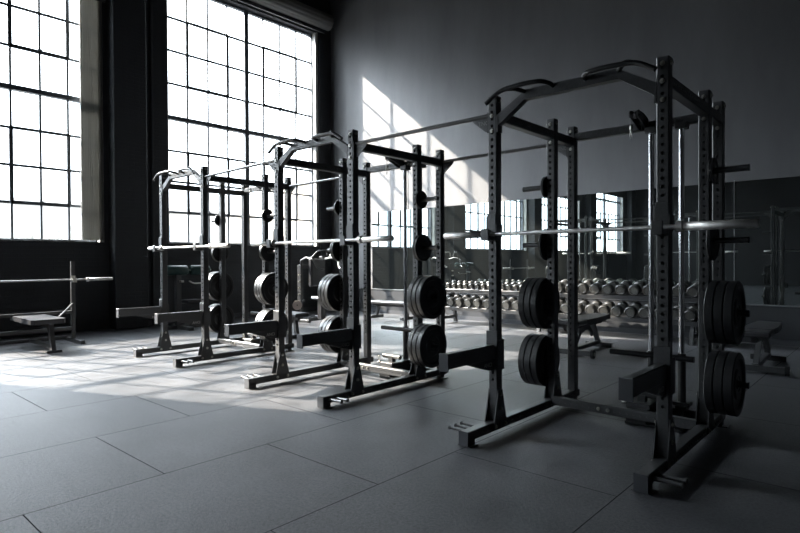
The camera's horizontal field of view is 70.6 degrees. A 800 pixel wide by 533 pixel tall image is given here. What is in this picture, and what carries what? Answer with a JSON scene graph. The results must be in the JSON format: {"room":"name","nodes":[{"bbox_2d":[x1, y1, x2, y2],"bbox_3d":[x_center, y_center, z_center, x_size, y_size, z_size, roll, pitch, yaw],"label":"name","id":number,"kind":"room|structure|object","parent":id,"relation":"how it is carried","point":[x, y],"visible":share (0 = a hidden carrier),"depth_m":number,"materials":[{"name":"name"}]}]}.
{"room":"gym","nodes":[
{"label":"gym","id":0,"kind":"room"},
{"bbox_2d":[0,0,331,337],"bbox_3d":[-9.774,-3.333,7.322,0.350,9.300,23.100,0,1,42],"label":"wall","id":1,"kind":"structure","parent":0,"point":[22,260],"depth_m":12.07,"materials":[{"name":"black paint"}]},
{"bbox_2d":[0,0,103,242],"bbox_3d":[-7.713,-3.367,9.604,0.345,5.860,4.890,0,1,42],"label":"window","id":2,"kind":"structure","parent":1,"relation":"in","point":[9,86],"depth_m":10.66,"materials":[{"name":"grey paint"}]},
{"bbox_2d":[79,0,103,239],"bbox_3d":[-6.098,-3.482,11.143,0.064,5.920,0.400,0,1,42],"label":"blind","id":3,"kind":"object","parent":2,"relation":"attached to","point":[90,37],"visible":1,"depth_m":11.13,"materials":[{"name":"grey"}]},
{"bbox_2d":[106,0,148,329],"bbox_3d":[-5.558,-3.398,11.498,0.340,9.300,0.650,0,1,42],"label":"column","id":4,"kind":"structure","parent":1,"relation":"attached to","point":[125,19],"depth_m":11.35,"materials":[{"name":"black paint"}]},
{"bbox_2d":[149,0,320,324],"bbox_3d":[-3.740,-3.431,13.737,0.050,9.300,4.670,0,1,42],"label":"trim","id":5,"kind":"structure","parent":1,"relation":"attached to","point":[150,1],"depth_m":12.03,"materials":[{"name":"black paint"}]},
{"bbox_2d":[149,307,325,324],"bbox_3d":[-3.683,1.168,13.849,0.015,0.100,5.250,0,1,42],"label":"baseboard","id":6,"kind":"structure","parent":1,"relation":"attached to","point":[305,308],"depth_m":13.83,"materials":[{"name":"grey"}]},
{"bbox_2d":[166,0,318,246],"bbox_3d":[-3.777,-3.433,13.985,0.345,5.860,4.230,0,1,42],"label":"window","id":7,"kind":"structure","parent":1,"relation":"in","point":[313,38],"depth_m":13.95,"materials":[{"name":"grey paint"}]},
{"bbox_2d":[237,0,333,33],"bbox_3d":[-3.460,-6.623,13.787,0.381,0.560,4.530,0,1,42],"label":"rolled blind","id":8,"kind":"object","parent":7,"relation":"attached to","point":[295,9],"visible":1,"depth_m":14.56,"materials":[{"name":"grey"}]},
{"bbox_2d":[0,310,799,532],"bbox_3d":[-3.354,1.419,1.623,17.550,0.150,23.500,0,1,42],"label":"floor","id":9,"kind":"structure","parent":0,"point":[96,436],"depth_m":4.01,"materials":[{"name":"rubber"}]},
{"bbox_2d":[0,261,84,353],"bbox_3d":[-5.667,0.600,8.867,1.420,1.360,1.260,0,1,42],"label":"press","id":10,"kind":"object","parent":9,"relation":"on","point":[44,319],"visible":1,"depth_m":9.04,"materials":[{"name":"black metal"}]},
{"bbox_2d":[0,277,112,282],"bbox_3d":[-5.806,0.228,9.148,0.072,0.072,2.200,0,1,42],"label":"barbell","id":11,"kind":"object","parent":10,"relation":"on","point":[87,278],"visible":1,"depth_m":9.38,"materials":[{"name":"silver metal"}]},
{"bbox_2d":[167,265,210,330],"bbox_3d":[-4.364,0.612,11.459,0.791,1.270,0.954,0,1,7],"label":"machine","id":12,"kind":"object","parent":9,"relation":"on","point":[177,271],"visible":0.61,"depth_m":11.32,"materials":[{"name":"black metal"}]},
{"bbox_2d":[116,166,293,367],"bbox_3d":[-2.766,-0.037,8.162,1.750,2.620,2.088,0,1,42],"label":"power rack","id":13,"kind":"object","parent":9,"relation":"on","point":[160,313],"visible":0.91,"depth_m":8.22,"materials":[{"name":"grey"}]},
{"bbox_2d":[153,237,166,251],"bbox_3d":[-3.500,-0.318,8.222,0.096,0.212,0.182,0,1,42],"label":"j-hook","id":14,"kind":"object","parent":13,"relation":"on","point":[162,240],"depth_m":8.22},
{"bbox_2d":[148,243,230,250],"bbox_3d":[-2.905,-0.262,7.643,2.180,0.072,0.072,0,1,42],"label":"barbell","id":15,"kind":"object","parent":13,"relation":"on","point":[211,245],"visible":1,"depth_m":7.36,"materials":[{"name":"silver metal"}]},
{"bbox_2d":[193,234,208,250],"bbox_3d":[-2.628,-0.315,7.439,0.096,0.212,0.182,0,1,42],"label":"j-hook","id":16,"kind":"object","parent":13,"relation":"on","point":[203,238],"depth_m":7.44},
{"bbox_2d":[209,272,219,300],"bbox_3d":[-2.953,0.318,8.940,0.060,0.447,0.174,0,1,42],"label":"weight plate","id":17,"kind":"object","parent":13,"relation":"on","point":[214,292],"depth_m":8.94,"materials":[{"name":"black rubber"}]},
{"bbox_2d":[209,304,219,332],"bbox_3d":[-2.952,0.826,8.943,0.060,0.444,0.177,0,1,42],"label":"weight plate","id":18,"kind":"object","parent":13,"relation":"on","point":[214,318],"depth_m":8.94,"materials":[{"name":"black rubber"}]},
{"bbox_2d":[212,248,228,261],"bbox_3d":[-2.863,-0.216,9.012,0.027,0.290,0.290,0,1,42],"label":"weight plate","id":19,"kind":"object","parent":13,"relation":"on","point":[215,252],"visible":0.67,"depth_m":8.96,"materials":[{"name":"black rubber"}]},
{"bbox_2d":[226,273,233,298],"bbox_3d":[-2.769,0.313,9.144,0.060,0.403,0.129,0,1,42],"label":"weight plate","id":20,"kind":"object","parent":13,"relation":"on","point":[229,281],"depth_m":9.12,"materials":[{"name":"black rubber"}]},
{"bbox_2d":[226,305,233,323],"bbox_3d":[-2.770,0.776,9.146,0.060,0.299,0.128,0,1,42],"label":"weight plate","id":21,"kind":"object","parent":13,"relation":"on","point":[229,313],"depth_m":9.13,"materials":[{"name":"black rubber"}]},
{"bbox_2d":[260,309,274,320],"bbox_3d":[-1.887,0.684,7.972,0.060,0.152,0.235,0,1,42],"label":"weight plate","id":22,"kind":"object","parent":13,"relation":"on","point":[267,315],"depth_m":7.97,"materials":[{"name":"black rubber"}]},
{"bbox_2d":[260,246,274,261],"bbox_3d":[-1.889,-0.212,8.136,0.027,0.290,0.290,0,1,42],"label":"weight plate","id":23,"kind":"object","parent":13,"relation":"on","point":[268,257],"visible":0.64,"depth_m":8.10,"materials":[{"name":"black rubber"}]},
{"bbox_2d":[261,209,273,222],"bbox_3d":[-1.912,-0.732,8.149,0.030,0.196,0.196,0,1,42],"label":"weight plate","id":24,"kind":"object","parent":13,"relation":"on","point":[265,212],"visible":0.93,"depth_m":8.12,"materials":[{"name":"black rubber"}]},
{"bbox_2d":[259,273,287,304],"bbox_3d":[-1.801,0.319,8.066,0.060,0.464,0.464,0,1,42],"label":"weight plate","id":25,"kind":"object","parent":13,"relation":"on","point":[267,284],"visible":0.64,"depth_m":7.98,"materials":[{"name":"black rubber"}]},
{"bbox_2d":[284,310,308,338],"bbox_3d":[-2.020,1.029,10.100,0.900,0.440,0.440,0,1,42],"label":"bench","id":26,"kind":"object","parent":9,"relation":"on","point":[296,316],"visible":0.27,"depth_m":9.88,"materials":[{"name":"leather"}]},
{"bbox_2d":[297,250,338,322],"bbox_3d":[-1.850,0.426,12.660,0.930,1.591,1.000,0,1,33],"label":"machine","id":27,"kind":"object","parent":9,"relation":"on","point":[316,267],"visible":0.66,"depth_m":12.48,"materials":[{"name":"black metal"}]},
{"bbox_2d":[225,129,447,408],"bbox_3d":[-0.633,-0.027,6.138,1.770,2.620,2.088,0,1,42],"label":"power rack","id":28,"kind":"object","parent":9,"relation":"on","point":[400,371],"visible":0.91,"depth_m":6.21,"materials":[{"name":"grey"}]},
{"bbox_2d":[203,159,273,186],"bbox_3d":[-1.969,-1.123,6.854,1.677,0.160,0.061,0,1,45],"label":"bar","id":29,"kind":"object","parent":28,"relation":"attached to","point":[206,178],"visible":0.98,"depth_m":6.88,"materials":[{"name":"grey"}]},
{"bbox_2d":[266,229,283,247],"bbox_3d":[-1.375,-0.308,6.205,0.096,0.212,0.182,0,1,42],"label":"cup","id":30,"kind":"object","parent":28,"relation":"on","point":[278,234],"depth_m":6.20,"materials":[{"name":"metal"}]},
{"bbox_2d":[250,235,393,245],"bbox_3d":[-0.876,-0.252,5.712,2.180,0.072,0.072,0,1,42],"label":"barbell","id":31,"kind":"object","parent":28,"relation":"on","point":[360,239],"visible":1,"depth_m":5.46,"materials":[{"name":"silver metal"}]},
{"bbox_2d":[317,274,331,310],"bbox_3d":[-0.841,0.324,7.095,0.060,0.463,0.463,0,1,42],"label":"weight plate","id":32,"kind":"object","parent":28,"relation":"on","point":[326,276],"visible":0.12,"depth_m":6.94,"materials":[{"name":"black rubber"}]},
{"bbox_2d":[288,175,362,195],"bbox_3d":[-1.060,-1.138,7.866,1.677,0.160,0.061,0,1,45],"label":"bar","id":33,"kind":"object","parent":28,"relation":"attached to","point":[291,188],"visible":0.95,"depth_m":8.06,"materials":[{"name":"grey"}]},
{"bbox_2d":[321,274,334,310],"bbox_3d":[-0.795,0.324,7.053,0.060,0.464,0.464,0,1,42],"label":"weight plate","id":34,"kind":"object","parent":28,"relation":"on","point":[329,276],"visible":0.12,"depth_m":6.90,"materials":[{"name":"black rubber"}]},
{"bbox_2d":[325,316,339,330],"bbox_3d":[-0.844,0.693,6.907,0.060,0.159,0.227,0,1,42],"label":"weight plate","id":35,"kind":"object","parent":28,"relation":"on","point":[333,323],"depth_m":6.92,"materials":[{"name":"black rubber"}]},
{"bbox_2d":[324,274,348,310],"bbox_3d":[-0.748,0.324,7.012,0.060,0.464,0.464,0,1,42],"label":"weight plate","id":36,"kind":"object","parent":28,"relation":"on","point":[331,291],"visible":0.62,"depth_m":6.92,"materials":[{"name":"metal"}]},
{"bbox_2d":[331,238,348,260],"bbox_3d":[-0.738,-0.206,6.995,0.027,0.290,0.290,0,1,42],"label":"weight plate","id":37,"kind":"object","parent":28,"relation":"on","point":[335,245],"visible":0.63,"depth_m":6.93,"materials":[{"name":"black rubber"}]},
{"bbox_2d":[340,224,358,245],"bbox_3d":[-0.488,-0.304,5.408,0.096,0.212,0.182,0,1,42],"label":"cup","id":38,"kind":"object","parent":28,"relation":"on","point":[352,230],"depth_m":5.41,"materials":[{"name":"metal"}]},
{"bbox_2d":[407,275,424,317],"bbox_3d":[0.246,0.329,6.118,0.060,0.464,0.464,0,1,42],"label":"weight plate","id":39,"kind":"object","parent":28,"relation":"on","point":[409,292],"visible":0.15,"depth_m":5.97,"materials":[{"name":"black rubber"}]},
{"bbox_2d":[407,323,425,365],"bbox_3d":[0.248,0.849,6.124,0.060,0.464,0.464,0,1,42],"label":"weight plate","id":40,"kind":"object","parent":28,"relation":"on","point":[410,338],"visible":0.15,"depth_m":5.97,"materials":[{"name":"black rubber"}]},
{"bbox_2d":[411,275,426,318],"bbox_3d":[0.292,0.329,6.077,0.060,0.464,0.464,0,1,42],"label":"weight plate","id":41,"kind":"object","parent":28,"relation":"on","point":[414,290],"visible":0.12,"depth_m":5.92,"materials":[{"name":"black rubber"}]},
{"bbox_2d":[412,324,427,366],"bbox_3d":[0.295,0.849,6.082,0.060,0.464,0.464,0,1,42],"label":"weight plate","id":42,"kind":"object","parent":28,"relation":"on","point":[415,337],"visible":0.14,"depth_m":5.93,"materials":[{"name":"black rubber"}]},
{"bbox_2d":[353,112,487,158],"bbox_3d":[0.137,-1.113,4.899,1.523,0.160,0.061,0,1,42],"label":"bar","id":43,"kind":"object","parent":28,"relation":"attached to","point":[481,121],"visible":0.99,"depth_m":4.82,"materials":[{"name":"grey"}]},
{"bbox_2d":[414,191,427,208],"bbox_3d":[0.228,-0.721,6.118,0.030,0.196,0.196,0,1,42],"label":"weight plate","id":44,"kind":"object","parent":28,"relation":"on","point":[420,194],"visible":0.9,"depth_m":6.09,"materials":[{"name":"black rubber"}]},
{"bbox_2d":[414,234,431,260],"bbox_3d":[0.251,-0.201,6.106,0.027,0.290,0.290,0,1,42],"label":"weight plate","id":45,"kind":"object","parent":28,"relation":"on","point":[422,240],"visible":0.92,"depth_m":6.08,"materials":[{"name":"black rubber"}]},
{"bbox_2d":[416,276,446,318],"bbox_3d":[0.339,0.329,6.035,0.060,0.464,0.464,0,1,42],"label":"weight plate","id":46,"kind":"object","parent":28,"relation":"on","point":[429,308],"visible":0.93,"depth_m":5.99,"materials":[{"name":"black rubber"}]},
{"bbox_2d":[416,324,446,367],"bbox_3d":[0.341,0.849,6.040,0.060,0.464,0.464,0,1,42],"label":"weight plate","id":47,"kind":"object","parent":28,"relation":"on","point":[428,356],"visible":0.94,"depth_m":6.00,"materials":[{"name":"black rubber"}]},
{"bbox_2d":[441,144,566,173],"bbox_3d":[1.046,-1.129,5.911,1.523,0.160,0.061,0,1,42],"label":"bar","id":48,"kind":"object","parent":28,"relation":"attached to","point":[445,164],"visible":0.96,"depth_m":6.00,"materials":[{"name":"grey"}]},
{"bbox_2d":[371,300,412,319],"bbox_3d":[-0.201,1.008,13.171,1.250,0.400,0.440,0,1,39],"label":"bench","id":49,"kind":"object","parent":9,"relation":"on","point":[377,303],"visible":0.62,"depth_m":13.16,"materials":[{"name":"black leather"}]},
{"bbox_2d":[445,286,540,331],"bbox_3d":[1.909,0.801,11.494,2.500,0.826,0.570,0,1,42],"label":"dumbbell rack","id":50,"kind":"object","parent":9,"relation":"on","point":[453,291],"visible":0.15,"depth_m":11.67,"materials":[{"name":"metal"}]},
{"bbox_2d":[473,295,488,307],"bbox_3d":[1.665,0.718,11.558,0.188,0.250,0.383,0,1,44],"label":"dumbbell","id":51,"kind":"object","parent":50,"relation":"in","point":[477,303],"visible":0.81,"depth_m":11.44,"materials":[{"name":"silver metal"}]},
{"bbox_2d":[445,304,518,314],"bbox_3d":[1.850,0.841,11.428,2.500,0.182,0.375,0,1,42],"label":"tray","id":52,"kind":"object","parent":50,"relation":"on","point":[463,308],"depth_m":11.52,"materials":[{"name":"metal"}]},
{"bbox_2d":[445,286,519,294],"bbox_3d":[1.968,0.478,11.559,2.500,0.182,0.375,0,1,42],"label":"tray","id":53,"kind":"object","parent":50,"relation":"on","point":[453,290],"depth_m":11.72,"materials":[{"name":"metal"}]},
{"bbox_2d":[502,296,517,309],"bbox_3d":[2.165,0.720,11.108,0.188,0.250,0.383,0,1,42],"label":"dumbbell","id":54,"kind":"object","parent":50,"relation":"in","point":[507,304],"visible":0.83,"depth_m":10.99,"materials":[{"name":"silver metal"}]},
{"bbox_2d":[558,313,612,358],"bbox_3d":[2.734,0.993,8.315,0.692,0.500,1.400,0,1,39],"label":"bench","id":55,"kind":"object","parent":9,"relation":"on","point":[585,321],"visible":0.73,"depth_m":8.24,"materials":[{"name":"black leather"}]},
{"bbox_2d":[439,55,749,495],"bbox_3d":[1.455,-0.018,4.244,1.819,2.620,2.088,0,1,42],"label":"power rack","id":56,"kind":"object","parent":9,"relation":"on","point":[647,393],"visible":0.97,"depth_m":4.32,"materials":[{"name":"grey"}]},
{"bbox_2d":[481,213,501,240],"bbox_3d":[0.695,-0.299,4.327,0.096,0.212,0.182,0,1,42],"label":"cup","id":57,"kind":"object","parent":56,"relation":"on","point":[493,220],"depth_m":4.32,"materials":[{"name":"metal"}]},
{"bbox_2d":[518,333,534,383],"bbox_3d":[1.232,0.853,5.223,0.060,0.464,0.464,0,1,42],"label":"weight plate","id":58,"kind":"object","parent":56,"relation":"on","point":[528,337],"visible":0.1,"depth_m":5.07,"materials":[{"name":"black rubber"}]},
{"bbox_2d":[518,277,535,327],"bbox_3d":[1.229,0.333,5.217,0.060,0.464,0.464,0,1,42],"label":"weight plate","id":59,"kind":"object","parent":56,"relation":"on","point":[526,282],"visible":0.11,"depth_m":5.07,"materials":[{"name":"black rubber"}]},
{"bbox_2d":[524,277,539,327],"bbox_3d":[1.275,0.333,5.176,0.060,0.464,0.464,0,1,42],"label":"weight plate","id":60,"kind":"object","parent":56,"relation":"on","point":[527,297],"visible":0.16,"depth_m":5.02,"materials":[{"name":"black rubber"}]},
{"bbox_2d":[524,334,543,384],"bbox_3d":[1.278,0.853,5.181,0.060,0.464,0.464,0,1,42],"label":"weight plate","id":61,"kind":"object","parent":56,"relation":"on","point":[527,357],"visible":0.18,"depth_m":5.03,"materials":[{"name":"black rubber"}]},
{"bbox_2d":[538,229,546,260],"bbox_3d":[1.332,-0.197,5.117,0.027,0.290,0.290,0,1,42],"label":"weight plate","id":62,"kind":"object","parent":56,"relation":"on","point":[542,242],"visible":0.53,"depth_m":5.05,"materials":[{"name":"black rubber"}]},
{"bbox_2d":[540,176,546,197],"bbox_3d":[1.329,-0.717,5.112,0.030,0.196,0.196,0,1,42],"label":"weight plate","id":63,"kind":"object","parent":56,"relation":"on","point":[543,185],"visible":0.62,"depth_m":5.06,"materials":[{"name":"black rubber"}]},
{"bbox_2d":[530,278,559,328],"bbox_3d":[1.322,0.333,5.134,0.060,0.464,0.464,0,1,42],"label":"weight plate","id":64,"kind":"object","parent":56,"relation":"on","point":[538,301],"visible":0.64,"depth_m":5.03,"materials":[{"name":"black rubber"}]},
{"bbox_2d":[530,334,559,385],"bbox_3d":[1.325,0.853,5.139,0.060,0.463,0.463,0,1,42],"label":"weight plate","id":65,"kind":"object","parent":56,"relation":"on","point":[538,361],"visible":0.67,"depth_m":5.03,"materials":[{"name":"black rubber"}]},
{"bbox_2d":[443,218,759,238],"bbox_3d":[1.175,-0.243,3.850,2.180,0.072,0.072,0,1,42],"label":"barbell","id":66,"kind":"object","parent":56,"relation":"on","point":[680,225],"visible":0.8,"depth_m":3.54,"materials":[{"name":"silver metal"}]},
{"bbox_2d":[703,281,719,342],"bbox_3d":[2.352,0.338,4.208,0.060,0.464,0.464,0,1,42],"label":"weight plate","id":67,"kind":"object","parent":56,"relation":"on","point":[711,288],"visible":0.36,"depth_m":4.06,"materials":[{"name":"black rubber"}]},
{"bbox_2d":[703,350,720,413],"bbox_3d":[2.355,0.858,4.213,0.060,0.464,0.464,0,1,42],"label":"weight plate","id":68,"kind":"object","parent":56,"relation":"on","point":[712,356],"visible":0.38,"depth_m":4.06,"materials":[{"name":"black rubber"}]},
{"bbox_2d":[706,229,719,259],"bbox_3d":[2.337,-0.192,4.214,0.027,0.290,0.290,0,1,42],"label":"weight plate","id":69,"kind":"object","parent":56,"relation":"on","point":[712,248],"visible":0.74,"depth_m":4.16,"materials":[{"name":"black rubber"}]},
{"bbox_2d":[708,157,718,183],"bbox_3d":[2.335,-0.712,4.208,0.030,0.196,0.196,0,1,42],"label":"weight plate","id":70,"kind":"object","parent":56,"relation":"on","point":[713,178],"visible":0.95,"depth_m":4.17,"materials":[{"name":"black rubber"}]},
{"bbox_2d":[713,351,729,414],"bbox_3d":[2.401,0.858,4.171,0.060,0.464,0.464,0,1,42],"label":"weight plate","id":71,"kind":"object","parent":56,"relation":"on","point":[722,356],"visible":0.36,"depth_m":4.02,"materials":[{"name":"black rubber"}]},
{"bbox_2d":[713,281,729,343],"bbox_3d":[2.399,0.338,4.166,0.060,0.464,0.464,0,1,42],"label":"weight plate","id":72,"kind":"object","parent":56,"relation":"on","point":[721,287],"visible":0.4,"depth_m":4.02,"materials":[{"name":"black rubber"}]},
{"bbox_2d":[723,352,745,416],"bbox_3d":[2.448,0.858,4.130,0.060,0.464,0.464,0,1,42],"label":"weight plate","id":73,"kind":"object","parent":56,"relation":"on","point":[734,369],"visible":0.96,"depth_m":4.04,"materials":[{"name":"black rubber"}]},
{"bbox_2d":[723,281,745,344],"bbox_3d":[2.445,0.338,4.124,0.060,0.464,0.464,0,1,42],"label":"weight plate","id":74,"kind":"object","parent":56,"relation":"on","point":[734,296],"visible":0.95,"depth_m":4.03,"materials":[{"name":"black rubber"}]},
{"bbox_2d":[558,289,697,345],"bbox_3d":[3.843,0.809,9.756,2.540,0.826,0.570,0,1,42],"label":"dumbbell rack","id":75,"kind":"object","parent":9,"relation":"on","point":[627,296],"visible":0.2,"depth_m":9.54,"materials":[{"name":"metal"}]},
{"bbox_2d":[578,300,589,313],"bbox_3d":[3.257,0.725,10.127,0.188,0.250,0.383,0,1,43],"label":"dumbbell","id":76,"kind":"object","parent":75,"relation":"in","point":[582,304],"visible":0.71,"depth_m":10.03,"materials":[{"name":"silver metal"}]},
{"bbox_2d":[578,279,593,293],"bbox_3d":[3.376,0.363,10.257,0.188,0.250,0.383,0,1,41],"label":"dumbbell","id":77,"kind":"object","parent":75,"relation":"in","point":[583,287],"visible":0.91,"depth_m":10.14,"materials":[{"name":"silver metal"}]},
{"bbox_2d":[585,300,602,313],"bbox_3d":[3.427,0.725,9.975,0.188,0.250,0.383,0,1,43],"label":"dumbbell","id":78,"kind":"object","parent":75,"relation":"in","point":[593,307],"visible":0.88,"depth_m":9.87,"materials":[{"name":"silver metal"}]},
{"bbox_2d":[590,280,605,293],"bbox_3d":[3.545,0.363,10.105,0.188,0.250,0.383,0,1,41],"label":"dumbbell","id":79,"kind":"object","parent":75,"relation":"in","point":[595,288],"visible":0.91,"depth_m":9.99,"materials":[{"name":"silver metal"}]},
{"bbox_2d":[598,301,614,313],"bbox_3d":[3.596,0.726,9.822,0.188,0.250,0.383,0,1,41],"label":"dumbbell","id":80,"kind":"object","parent":75,"relation":"in","point":[606,307],"visible":0.84,"depth_m":9.71,"materials":[{"name":"silver metal"}]},
{"bbox_2d":[602,280,618,294],"bbox_3d":[3.715,0.364,9.953,0.188,0.250,0.383,0,1,43],"label":"dumbbell","id":81,"kind":"object","parent":75,"relation":"in","point":[608,288],"visible":0.92,"depth_m":9.85,"materials":[{"name":"silver metal"}]},
{"bbox_2d":[611,301,628,316],"bbox_3d":[3.766,0.727,9.670,0.188,0.250,0.383,0,1,43],"label":"dumbbell","id":82,"kind":"object","parent":75,"relation":"in","point":[617,310],"visible":0.93,"depth_m":9.57,"materials":[{"name":"silver metal"}]},
{"bbox_2d":[615,280,631,294],"bbox_3d":[3.884,0.365,9.800,0.188,0.250,0.383,0,1,42],"label":"dumbbell","id":83,"kind":"object","parent":75,"relation":"in","point":[620,289],"visible":0.91,"depth_m":9.69,"materials":[{"name":"silver metal"}]},
{"bbox_2d":[558,311,697,326],"bbox_3d":[3.784,0.849,9.691,2.540,0.182,0.375,0,1,42],"label":"tray","id":84,"kind":"object","parent":75,"relation":"on","point":[623,318],"depth_m":9.40,"materials":[{"name":"metal"}]},
{"bbox_2d":[559,289,697,302],"bbox_3d":[3.902,0.487,9.821,2.540,0.182,0.375,0,1,42],"label":"shelf","id":85,"kind":"object","parent":75,"relation":"on","point":[627,296],"depth_m":9.74,"materials":[{"name":"metal"}]},
{"bbox_2d":[624,302,641,317],"bbox_3d":[3.936,0.728,9.518,0.188,0.250,0.383,0,1,43],"label":"dumbbell","id":86,"kind":"object","parent":75,"relation":"in","point":[632,310],"visible":0.97,"depth_m":9.41,"materials":[{"name":"silver metal"}]},
{"bbox_2d":[628,280,645,295],"bbox_3d":[4.054,0.365,9.648,0.188,0.250,0.383,0,1,42],"label":"dumbbell","id":87,"kind":"object","parent":75,"relation":"in","point":[636,288],"visible":0.92,"depth_m":9.54,"materials":[{"name":"silver metal"}]},
{"bbox_2d":[638,303,655,318],"bbox_3d":[4.105,0.728,9.365,0.188,0.250,0.383,0,1,42],"label":"dumbbell","id":88,"kind":"object","parent":75,"relation":"in","point":[643,312],"visible":0.71,"depth_m":9.25,"materials":[{"name":"silver metal"}]},
{"bbox_2d":[685,304,697,320],"bbox_3d":[4.614,0.730,8.908,0.188,0.250,0.383,0,1,42],"label":"dumbbell","id":89,"kind":"object","parent":75,"relation":"in","point":[691,313],"visible":0.88,"depth_m":8.79,"materials":[{"name":"silver metal"}]},
{"bbox_2d":[686,282,697,297],"bbox_3d":[4.732,0.368,9.038,0.188,0.250,0.383,0,1,43],"label":"dumbbell","id":90,"kind":"object","parent":75,"relation":"in","point":[692,291],"visible":0.75,"depth_m":8.92,"materials":[{"name":"silver metal"}]},
{"bbox_2d":[743,321,790,376],"bbox_3d":[4.535,0.997,7.072,0.692,0.500,1.400,0,1,40],"label":"bench","id":91,"kind":"object","parent":9,"relation":"on","point":[760,332],"visible":0.73,"depth_m":6.75,"materials":[{"name":"black leather"}]},
{"bbox_2d":[330,0,799,305],"bbox_3d":[4.409,-3.436,10.239,17.550,9.300,0.200,0,1,42],"label":"wall","id":92,"kind":"structure","parent":0,"point":[398,66],"depth_m":11.35,"materials":[{"name":"paint"}]},
{"bbox_2d":[372,207,434,289],"bbox_3d":[0.049,-0.413,14.057,2.072,1.980,0.012,0,1,42],"label":"wall mirror","id":93,"kind":"object","parent":92,"relation":"attached to","point":[387,257],"visible":0.79,"depth_m":14.21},
{"bbox_2d":[444,203,488,232],"bbox_3d":[1.490,-1.089,12.752,1.208,0.615,0.012,0,1,42],"label":"wall mirror","id":94,"kind":"object","parent":92,"relation":"attached to","point":[469,217],"depth_m":12.74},
{"bbox_2d":[445,238,488,285],"bbox_3d":[1.502,-0.094,12.756,1.184,1.076,0.012,0,1,42],"label":"wall mirror","id":95,"kind":"object","parent":92,"relation":"attached to","point":[466,259],"depth_m":12.74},
{"bbox_2d":[501,201,510,282],"bbox_3d":[2.268,-0.525,12.061,0.223,1.736,0.012,0,1,42],"label":"wall mirror","id":96,"kind":"object","parent":92,"relation":"attached to","point":[505,205],"depth_m":12.05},
{"bbox_2d":[511,193,607,284],"bbox_3d":[3.136,-0.400,11.283,2.072,1.980,0.012,0,1,42],"label":"wall mirror","id":97,"kind":"object","parent":92,"relation":"attached to","point":[528,214],"visible":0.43,"depth_m":11.19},
{"bbox_2d":[348,308,799,346],"bbox_3d":[4.384,1.171,10.120,17.000,0.090,0.012,0,1,42],"label":"baseboard","id":98,"kind":"structure","parent":92,"relation":"attached to","point":[511,321],"depth_m":10.44,"materials":[{"name":"grey"}]},
{"bbox_2d":[359,289,799,340],"bbox_3d":[4.403,0.915,10.141,17.000,0.600,0.050,0,1,42],"label":"trim","id":99,"kind":"structure","parent":92,"relation":"attached to","point":[789,317],"depth_m":10.09,"materials":[{"name":"stone"}]},
{"bbox_2d":[359,288,799,306],"bbox_3d":[4.398,0.607,10.133,17.000,0.018,0.062,0,1,42],"label":"trim","id":100,"kind":"structure","parent":92,"relation":"attached to","point":[359,288],"depth_m":9.62,"materials":[{"name":"grey"}]},
{"bbox_2d":[609,189,648,284],"bbox_3d":[4.185,-0.531,10.331,0.704,1.706,0.022,0,1,42],"label":"wall mirror","id":101,"kind":"object","parent":92,"relation":"attached to","point":[629,255],"depth_m":10.32,"materials":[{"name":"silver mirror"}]},
{"bbox_2d":[673,229,678,285],"bbox_3d":[4.790,-0.156,9.794,0.081,0.972,0.022,0,1,42],"label":"wall mirror","id":102,"kind":"object","parent":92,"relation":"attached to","point":[675,234],"depth_m":9.80,"materials":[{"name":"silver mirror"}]},
{"bbox_2d":[685,185,697,221],"bbox_3d":[4.968,-1.073,9.620,0.188,0.613,0.022,0,1,42],"label":"wall mirror","id":103,"kind":"object","parent":92,"relation":"attached to","point":[691,192],"depth_m":9.62,"materials":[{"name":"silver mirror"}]},
{"bbox_2d":[685,230,697,286],"bbox_3d":[4.973,-0.138,9.629,0.188,0.959,0.022,0,1,42],"label":"wall mirror","id":104,"kind":"object","parent":92,"relation":"attached to","point":[691,236],"depth_m":9.63,"materials":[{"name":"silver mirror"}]},
{"bbox_2d":[725,180,734,219],"bbox_3d":[5.398,-1.081,9.233,0.130,0.633,0.022,0,1,42],"label":"wall mirror","id":105,"kind":"object","parent":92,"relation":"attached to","point":[729,186],"depth_m":9.23,"materials":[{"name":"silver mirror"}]},
{"bbox_2d":[725,243,734,280],"bbox_3d":[5.404,-0.074,9.243,0.130,0.608,0.022,0,1,42],"label":"wall mirror","id":106,"kind":"object","parent":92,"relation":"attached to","point":[729,247],"depth_m":9.24,"materials":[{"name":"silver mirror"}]},
{"bbox_2d":[735,176,799,305],"bbox_3d":[6.219,-0.387,8.512,2.062,1.980,0.012,0,1,42],"label":"wall mirror","id":107,"kind":"object","parent":92,"relation":"attached to","point":[767,267],"visible":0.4,"depth_m":8.87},
{"label":"outside","id":108,"kind":"structure","parent":0,"visible":0},
{"bbox_3d":[-34.713,2.226,37.953,77.640,0.200,130.000,0,1,42],"label":"ground","id":109,"kind":"structure","parent":108,"visible":0},
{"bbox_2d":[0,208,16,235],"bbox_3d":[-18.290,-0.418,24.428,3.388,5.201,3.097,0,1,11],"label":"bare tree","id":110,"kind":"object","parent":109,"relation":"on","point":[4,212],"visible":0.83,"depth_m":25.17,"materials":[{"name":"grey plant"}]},
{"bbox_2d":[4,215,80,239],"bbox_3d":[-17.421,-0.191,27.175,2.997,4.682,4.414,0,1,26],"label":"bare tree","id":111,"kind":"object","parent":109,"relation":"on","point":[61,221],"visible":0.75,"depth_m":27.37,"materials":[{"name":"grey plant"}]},
{"bbox_2d":[0,197,259,242],"bbox_3d":[-29.490,-2.145,61.429,10.400,8.000,26.400,0,1,42],"label":"building","id":112,"kind":"structure","parent":109,"relation":"on","point":[22,213],"depth_m":53.11,"materials":[{"name":"grey"}]},
{"bbox_2d":[270,179,308,244],"bbox_3d":[-8.056,-3.785,64.327,10.400,11.000,9.400,0,1,42],"label":"building","id":113,"kind":"structure","parent":109,"relation":"on","point":[303,201],"depth_m":60.62,"materials":[{"name":"grey"}]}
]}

